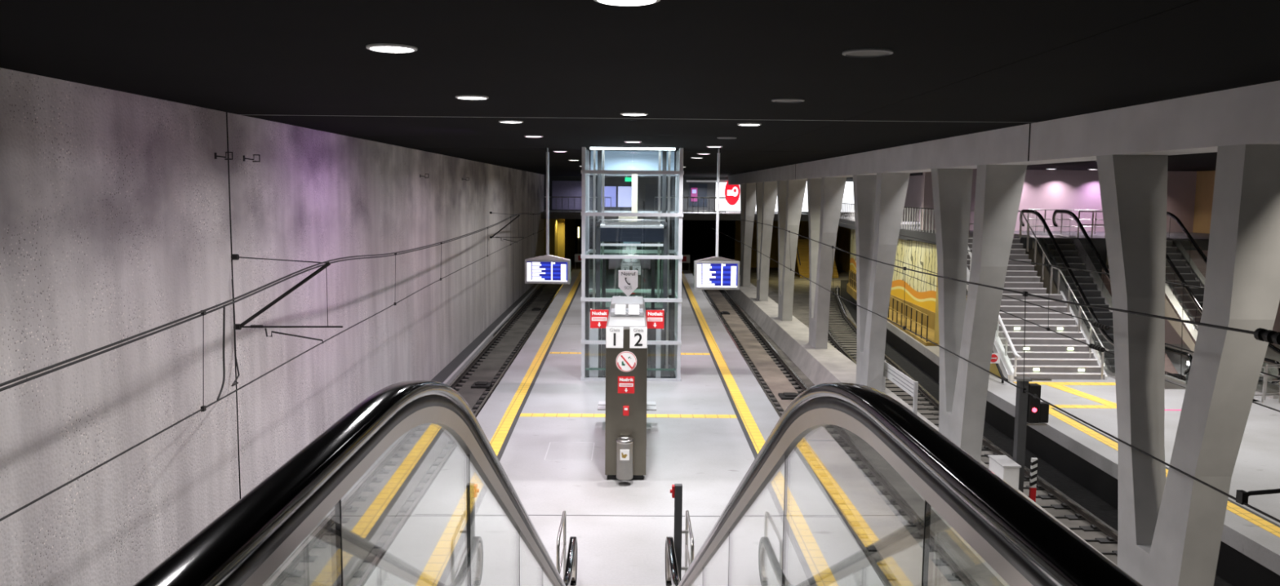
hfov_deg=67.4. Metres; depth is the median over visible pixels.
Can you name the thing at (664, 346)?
lift
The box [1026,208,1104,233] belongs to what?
railing
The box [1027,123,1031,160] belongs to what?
trim
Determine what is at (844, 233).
wall
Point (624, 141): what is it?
recessed light
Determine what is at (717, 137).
recessed light
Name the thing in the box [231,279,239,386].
cable
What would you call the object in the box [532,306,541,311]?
box
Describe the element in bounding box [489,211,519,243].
wall bracket
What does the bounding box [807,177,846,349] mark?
concrete pillar
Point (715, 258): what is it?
hood
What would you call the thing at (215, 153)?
wall hook
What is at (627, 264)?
column
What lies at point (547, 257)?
hood
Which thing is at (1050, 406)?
trim
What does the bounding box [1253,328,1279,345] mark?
insulator
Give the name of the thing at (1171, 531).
concrete pillar
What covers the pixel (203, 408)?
overhead wire
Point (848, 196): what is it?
wall panel
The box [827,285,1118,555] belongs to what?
railway track
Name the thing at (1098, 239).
floor
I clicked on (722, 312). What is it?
box
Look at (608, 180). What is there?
wall
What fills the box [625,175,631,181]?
exit sign
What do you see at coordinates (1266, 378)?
crowd barrier
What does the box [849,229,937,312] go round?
mural
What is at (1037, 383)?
trim
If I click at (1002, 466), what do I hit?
equipment box
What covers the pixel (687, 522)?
rail
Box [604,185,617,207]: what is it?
shop window
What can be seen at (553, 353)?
trim
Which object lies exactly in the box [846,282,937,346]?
walkway
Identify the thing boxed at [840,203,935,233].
railing
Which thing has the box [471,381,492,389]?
box
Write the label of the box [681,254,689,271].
barrier
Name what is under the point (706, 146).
recessed light
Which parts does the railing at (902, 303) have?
rail, rail, post, post, post, post, post, post, post, post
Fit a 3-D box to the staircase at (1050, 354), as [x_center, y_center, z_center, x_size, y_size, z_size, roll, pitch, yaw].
[12.151,-0.200,30.988,3.390,4.943,7.502,0,6,0]
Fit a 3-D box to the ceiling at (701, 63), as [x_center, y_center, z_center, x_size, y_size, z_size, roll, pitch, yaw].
[0.150,-5.123,35.159,15.200,0.351,87.000,0,6,0]
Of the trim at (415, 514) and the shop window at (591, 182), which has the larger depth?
the shop window at (591, 182)
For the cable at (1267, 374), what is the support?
hanging from the overhead wire at (1183, 285)
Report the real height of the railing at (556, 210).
1.130 m
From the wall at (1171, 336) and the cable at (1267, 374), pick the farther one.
the wall at (1171, 336)
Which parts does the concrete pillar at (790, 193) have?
stem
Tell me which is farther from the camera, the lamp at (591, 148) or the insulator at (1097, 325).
the lamp at (591, 148)
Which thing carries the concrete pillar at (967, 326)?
on the trackbed
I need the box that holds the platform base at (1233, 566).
[885,328,1279,585]
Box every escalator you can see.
[133,380,1142,585]
[1013,208,1192,389]
[1106,211,1279,399]
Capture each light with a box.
[365,43,417,53]
[455,94,488,99]
[498,120,523,123]
[524,135,543,137]
[577,226,579,267]
[594,0,660,5]
[620,112,648,115]
[623,141,641,142]
[706,146,722,147]
[716,137,736,138]
[737,123,761,125]
[771,97,804,102]
[841,48,893,57]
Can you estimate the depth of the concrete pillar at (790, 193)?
43.56 m
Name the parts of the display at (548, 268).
casing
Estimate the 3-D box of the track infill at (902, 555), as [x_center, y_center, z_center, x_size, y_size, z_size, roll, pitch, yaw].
[4.767,2.545,38.011,0.937,0.045,63.009,1,6,0]
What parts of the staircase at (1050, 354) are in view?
handrail, handrail, handrail, handrail, handrail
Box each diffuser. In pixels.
[370,46,413,51]
[458,97,485,98]
[599,0,654,4]
[776,100,800,102]
[845,51,888,56]
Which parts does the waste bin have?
label plate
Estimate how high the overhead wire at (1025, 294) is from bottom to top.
1.561 m
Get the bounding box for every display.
[524,147,570,284]
[693,148,739,289]
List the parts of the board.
post, panel, post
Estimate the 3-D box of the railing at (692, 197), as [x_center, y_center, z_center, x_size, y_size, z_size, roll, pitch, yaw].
[3.670,-6.448,70.340,5.236,1.200,0.100,0,6,0]
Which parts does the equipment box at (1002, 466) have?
lid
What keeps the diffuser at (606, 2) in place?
attached to the recessed light at (617, 2)
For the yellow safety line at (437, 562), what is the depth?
17.53 m
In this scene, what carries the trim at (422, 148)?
attached to the ceiling at (701, 63)
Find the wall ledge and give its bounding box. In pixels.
[430,284,543,382]
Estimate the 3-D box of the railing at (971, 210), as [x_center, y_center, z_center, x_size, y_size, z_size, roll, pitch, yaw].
[12.135,-2.495,34.519,1.236,0.970,0.040,0,6,0]
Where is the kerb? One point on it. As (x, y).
(456, 372)
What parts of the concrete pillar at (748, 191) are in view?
stem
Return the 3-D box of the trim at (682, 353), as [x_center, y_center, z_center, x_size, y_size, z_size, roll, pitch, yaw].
[1.731,2.052,32.305,1.270,0.006,0.340,0,6,0]
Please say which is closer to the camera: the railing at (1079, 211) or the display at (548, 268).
the display at (548, 268)
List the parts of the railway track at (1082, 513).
rail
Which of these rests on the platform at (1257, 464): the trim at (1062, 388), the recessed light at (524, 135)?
the trim at (1062, 388)
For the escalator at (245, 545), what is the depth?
2.02 m
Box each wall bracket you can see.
[231,253,342,343]
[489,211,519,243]
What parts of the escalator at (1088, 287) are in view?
comb plate, handrail, comb plate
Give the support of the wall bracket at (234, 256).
attached to the wall at (115, 221)
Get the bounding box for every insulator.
[1087,343,1105,352]
[1091,322,1110,330]
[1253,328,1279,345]
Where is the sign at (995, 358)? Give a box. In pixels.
[990,353,999,363]
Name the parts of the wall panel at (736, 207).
frame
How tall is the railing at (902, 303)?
0.970 m
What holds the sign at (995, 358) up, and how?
on the platform at (1257, 464)
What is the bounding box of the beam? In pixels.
[728,80,1279,184]
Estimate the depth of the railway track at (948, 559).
20.99 m
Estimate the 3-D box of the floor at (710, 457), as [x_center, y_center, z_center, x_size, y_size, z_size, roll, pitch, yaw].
[-0.321,2.735,29.948,8.200,0.900,75.000,0,6,0]
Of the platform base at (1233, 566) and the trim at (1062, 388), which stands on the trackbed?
the platform base at (1233, 566)
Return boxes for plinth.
[725,275,1117,585]
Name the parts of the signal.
post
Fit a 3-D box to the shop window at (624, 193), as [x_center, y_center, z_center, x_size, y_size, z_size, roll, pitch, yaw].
[-1.179,-7.798,77.518,1.300,1.700,0.090,0,6,0]
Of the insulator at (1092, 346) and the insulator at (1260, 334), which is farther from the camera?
the insulator at (1092, 346)
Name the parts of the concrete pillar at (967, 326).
stem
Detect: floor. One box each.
[364,269,884,585]
[541,209,1209,250]
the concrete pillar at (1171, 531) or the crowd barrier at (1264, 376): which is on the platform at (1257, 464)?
the crowd barrier at (1264, 376)
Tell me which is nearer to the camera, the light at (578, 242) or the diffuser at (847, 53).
the diffuser at (847, 53)
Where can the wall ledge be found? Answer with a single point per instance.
(446, 372)
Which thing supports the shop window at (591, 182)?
in the wall at (608, 180)
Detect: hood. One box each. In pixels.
[525,254,569,260]
[693,256,737,261]
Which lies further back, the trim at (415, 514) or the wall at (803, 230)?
the wall at (803, 230)
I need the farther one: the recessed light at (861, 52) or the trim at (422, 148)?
the trim at (422, 148)
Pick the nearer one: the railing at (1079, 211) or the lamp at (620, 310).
the lamp at (620, 310)
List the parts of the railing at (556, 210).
rail, rail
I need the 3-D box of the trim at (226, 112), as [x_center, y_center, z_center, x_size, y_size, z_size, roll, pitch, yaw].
[-6.845,0.866,16.209,0.014,7.730,0.044,0,6,0]
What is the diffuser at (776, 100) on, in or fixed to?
attached to the recessed light at (784, 100)
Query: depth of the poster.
77.44 m
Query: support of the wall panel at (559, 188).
attached to the wall at (608, 180)
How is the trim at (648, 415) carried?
on the floor at (710, 457)
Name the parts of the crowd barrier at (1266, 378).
post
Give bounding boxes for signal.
[1013,376,1051,492]
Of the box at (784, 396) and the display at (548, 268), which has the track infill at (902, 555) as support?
the box at (784, 396)
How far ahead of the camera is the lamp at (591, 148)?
27.07 m
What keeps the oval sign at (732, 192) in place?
attached to the wall panel at (736, 207)
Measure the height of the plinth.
0.680 m
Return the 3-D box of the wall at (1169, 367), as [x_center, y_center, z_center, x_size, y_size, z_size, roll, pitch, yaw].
[16.323,1.022,29.490,0.450,2.900,8.200,0,6,0]
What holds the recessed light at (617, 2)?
in the ceiling at (701, 63)
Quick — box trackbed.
[262,254,1117,585]
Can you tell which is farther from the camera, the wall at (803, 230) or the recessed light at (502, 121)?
the wall at (803, 230)
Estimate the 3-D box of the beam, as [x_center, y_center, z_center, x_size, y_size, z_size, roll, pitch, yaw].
[7.104,-4.100,30.794,0.850,0.650,78.000,0,6,0]
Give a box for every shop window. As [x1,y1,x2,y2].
[589,180,597,209]
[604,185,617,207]
[617,186,631,207]
[644,183,673,207]
[688,182,707,206]
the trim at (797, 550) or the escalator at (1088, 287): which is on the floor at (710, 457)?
the trim at (797, 550)
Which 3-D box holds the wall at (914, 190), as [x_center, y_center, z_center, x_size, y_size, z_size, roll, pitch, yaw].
[16.008,-5.169,52.517,0.200,2.600,22.700,0,6,0]
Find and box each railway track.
[265,284,563,585]
[702,289,978,585]
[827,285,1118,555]
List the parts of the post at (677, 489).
post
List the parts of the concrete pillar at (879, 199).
stem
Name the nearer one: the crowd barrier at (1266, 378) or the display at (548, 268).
the crowd barrier at (1266, 378)
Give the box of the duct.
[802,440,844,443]
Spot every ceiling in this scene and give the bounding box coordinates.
[0,0,1279,177]
[846,151,1217,180]
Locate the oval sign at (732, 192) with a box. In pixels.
[724,181,740,204]
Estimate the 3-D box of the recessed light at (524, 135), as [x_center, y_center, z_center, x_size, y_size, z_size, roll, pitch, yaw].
[-2.412,-3.554,21.771,0.440,0.022,0.440,0,6,0]
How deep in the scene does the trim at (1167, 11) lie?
8.61 m
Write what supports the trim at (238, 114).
attached to the ceiling at (701, 63)
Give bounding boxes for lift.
[580,146,684,381]
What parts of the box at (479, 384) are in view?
lid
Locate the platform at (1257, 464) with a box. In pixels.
[886,320,1279,575]
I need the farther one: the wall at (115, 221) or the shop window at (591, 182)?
the shop window at (591, 182)
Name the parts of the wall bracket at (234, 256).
tie rod, registration arm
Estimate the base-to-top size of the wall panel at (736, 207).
2.500 m
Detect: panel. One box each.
[551,180,582,209]
[557,218,564,257]
[715,179,756,211]
[774,180,854,212]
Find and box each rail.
[556,511,566,580]
[684,510,693,574]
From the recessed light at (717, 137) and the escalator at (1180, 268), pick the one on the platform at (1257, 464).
the escalator at (1180, 268)
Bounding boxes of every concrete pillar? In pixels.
[740,183,755,286]
[755,182,777,301]
[777,179,806,320]
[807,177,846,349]
[853,173,910,392]
[931,164,1026,462]
[1096,144,1279,585]
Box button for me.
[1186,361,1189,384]
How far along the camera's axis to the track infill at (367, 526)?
20.93 m
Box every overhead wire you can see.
[0,207,550,521]
[711,208,1279,523]
[835,222,1279,412]
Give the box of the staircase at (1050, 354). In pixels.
[933,210,1109,382]
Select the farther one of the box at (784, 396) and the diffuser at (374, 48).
the box at (784, 396)
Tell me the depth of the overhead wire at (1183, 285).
18.04 m
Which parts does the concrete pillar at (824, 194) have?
stem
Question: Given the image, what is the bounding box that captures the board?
[882,360,918,414]
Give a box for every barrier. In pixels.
[574,253,581,270]
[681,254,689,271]
[1253,366,1279,402]
[1263,364,1279,399]
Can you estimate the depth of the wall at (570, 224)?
84.48 m
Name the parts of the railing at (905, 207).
rail, post, post, post, post, post, post, post, post, post, post, post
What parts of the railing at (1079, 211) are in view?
post, rail, post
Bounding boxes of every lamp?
[590,146,675,150]
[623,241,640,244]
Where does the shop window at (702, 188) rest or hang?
in the wall at (608, 180)
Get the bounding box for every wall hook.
[214,151,232,159]
[243,154,260,162]
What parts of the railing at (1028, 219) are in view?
post, post, rail, rail, rail, post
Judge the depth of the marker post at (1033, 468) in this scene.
19.28 m
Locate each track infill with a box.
[293,284,559,585]
[706,289,951,585]
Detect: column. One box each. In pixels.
[590,270,664,479]
[620,245,640,294]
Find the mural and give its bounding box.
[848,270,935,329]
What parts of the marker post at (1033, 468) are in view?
post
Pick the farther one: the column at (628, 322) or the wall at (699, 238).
the wall at (699, 238)
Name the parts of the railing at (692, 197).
rail, rail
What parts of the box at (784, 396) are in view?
lid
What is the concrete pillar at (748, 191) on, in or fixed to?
on the trackbed
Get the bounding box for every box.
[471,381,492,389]
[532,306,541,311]
[720,311,729,314]
[777,392,799,399]
[987,455,1021,490]
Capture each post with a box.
[670,484,688,581]
[1028,457,1038,502]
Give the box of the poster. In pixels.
[690,187,697,201]
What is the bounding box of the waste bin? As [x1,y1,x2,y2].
[615,437,634,479]
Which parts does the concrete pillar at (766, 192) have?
stem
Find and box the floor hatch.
[543,442,595,460]
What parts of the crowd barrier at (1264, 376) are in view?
post, rail, rail, rail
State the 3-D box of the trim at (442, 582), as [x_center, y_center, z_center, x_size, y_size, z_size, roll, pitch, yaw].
[-3.211,1.426,37.834,0.132,0.006,57.005,0,6,-1]
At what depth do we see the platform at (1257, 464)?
21.93 m
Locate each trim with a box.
[226,111,240,499]
[238,114,1021,122]
[414,514,838,517]
[422,147,864,152]
[436,279,581,585]
[512,185,513,219]
[519,413,605,417]
[549,351,589,354]
[646,413,737,417]
[680,352,710,355]
[681,279,817,585]
[686,180,728,182]
[694,0,1201,171]
[1013,382,1115,385]
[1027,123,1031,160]
[1045,384,1116,405]
[1048,404,1116,408]
[1048,408,1279,537]
[1051,408,1279,528]
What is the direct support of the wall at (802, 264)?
on the trackbed
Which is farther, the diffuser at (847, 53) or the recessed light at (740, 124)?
the recessed light at (740, 124)
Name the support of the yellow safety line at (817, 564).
on the floor at (710, 457)
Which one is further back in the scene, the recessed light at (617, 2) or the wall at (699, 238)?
the wall at (699, 238)
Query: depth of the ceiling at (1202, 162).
33.48 m
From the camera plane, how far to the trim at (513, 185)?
53.70 m
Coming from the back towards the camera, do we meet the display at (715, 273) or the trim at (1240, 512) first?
the display at (715, 273)
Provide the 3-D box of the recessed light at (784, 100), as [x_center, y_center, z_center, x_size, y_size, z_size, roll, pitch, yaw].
[1.984,-2.580,12.876,0.440,0.022,0.440,0,6,0]
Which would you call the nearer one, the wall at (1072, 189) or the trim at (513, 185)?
the wall at (1072, 189)
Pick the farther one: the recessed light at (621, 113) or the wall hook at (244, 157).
the wall hook at (244, 157)
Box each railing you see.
[543,196,611,212]
[654,196,725,213]
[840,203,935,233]
[850,269,928,342]
[968,209,974,236]
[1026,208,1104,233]
[1077,210,1105,238]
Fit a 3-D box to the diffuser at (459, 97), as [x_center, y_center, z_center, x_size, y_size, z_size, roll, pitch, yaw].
[-2.245,-2.617,12.831,0.380,0.010,0.380,0,6,0]
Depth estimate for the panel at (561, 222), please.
75.72 m
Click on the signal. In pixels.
(1029, 409)
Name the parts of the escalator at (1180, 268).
handrail, handrail, comb plate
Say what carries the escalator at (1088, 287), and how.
on the platform at (1257, 464)
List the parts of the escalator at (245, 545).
handrail, glass panel, glass panel, glass panel, glass panel, glass panel, glass panel, glass panel, glass panel, handrail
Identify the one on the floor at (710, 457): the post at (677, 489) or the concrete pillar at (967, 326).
the post at (677, 489)
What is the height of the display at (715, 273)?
4.010 m
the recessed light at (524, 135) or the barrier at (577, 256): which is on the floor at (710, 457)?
the barrier at (577, 256)
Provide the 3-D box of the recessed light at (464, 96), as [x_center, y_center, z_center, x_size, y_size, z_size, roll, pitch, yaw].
[-2.245,-2.613,12.831,0.440,0.022,0.440,0,6,0]
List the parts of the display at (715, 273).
casing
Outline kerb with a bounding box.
[265,284,539,582]
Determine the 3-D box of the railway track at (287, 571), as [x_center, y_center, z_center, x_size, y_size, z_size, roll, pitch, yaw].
[-5.568,2.394,37.918,1.799,0.180,63.012,0,6,-1]
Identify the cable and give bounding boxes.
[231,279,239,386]
[895,259,1279,378]
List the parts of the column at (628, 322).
seat, seat, seat, seat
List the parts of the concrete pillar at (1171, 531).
stem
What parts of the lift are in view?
corner post, post, pane, post, corner post, guide rail, car frame, guide rail, pit panel, pit rail, roof rail, car sill, frosted panel, guide rail, car frame, guide rail, corner post, post, post, corner post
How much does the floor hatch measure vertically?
0.003 m
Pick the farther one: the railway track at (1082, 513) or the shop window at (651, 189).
the shop window at (651, 189)
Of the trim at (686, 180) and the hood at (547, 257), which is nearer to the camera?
the hood at (547, 257)
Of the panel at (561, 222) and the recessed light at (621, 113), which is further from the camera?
the panel at (561, 222)
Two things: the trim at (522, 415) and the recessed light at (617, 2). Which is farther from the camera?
the trim at (522, 415)
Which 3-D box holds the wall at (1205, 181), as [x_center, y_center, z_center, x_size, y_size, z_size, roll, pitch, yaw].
[24.006,0.759,16.849,0.300,6.800,49.000,0,6,0]
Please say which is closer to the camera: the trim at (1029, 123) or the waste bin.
the trim at (1029, 123)
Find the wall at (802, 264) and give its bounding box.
[794,239,838,278]
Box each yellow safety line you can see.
[415,270,581,585]
[681,271,838,585]
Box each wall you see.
[0,67,544,585]
[544,175,854,213]
[544,218,575,259]
[575,218,735,255]
[734,220,838,267]
[794,239,838,278]
[836,226,851,272]
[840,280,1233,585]
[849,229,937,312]
[902,175,922,221]
[920,168,1196,232]
[1048,248,1279,345]
[1098,268,1258,401]
[1192,170,1215,233]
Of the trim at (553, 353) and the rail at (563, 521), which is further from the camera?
the trim at (553, 353)
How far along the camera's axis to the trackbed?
21.56 m

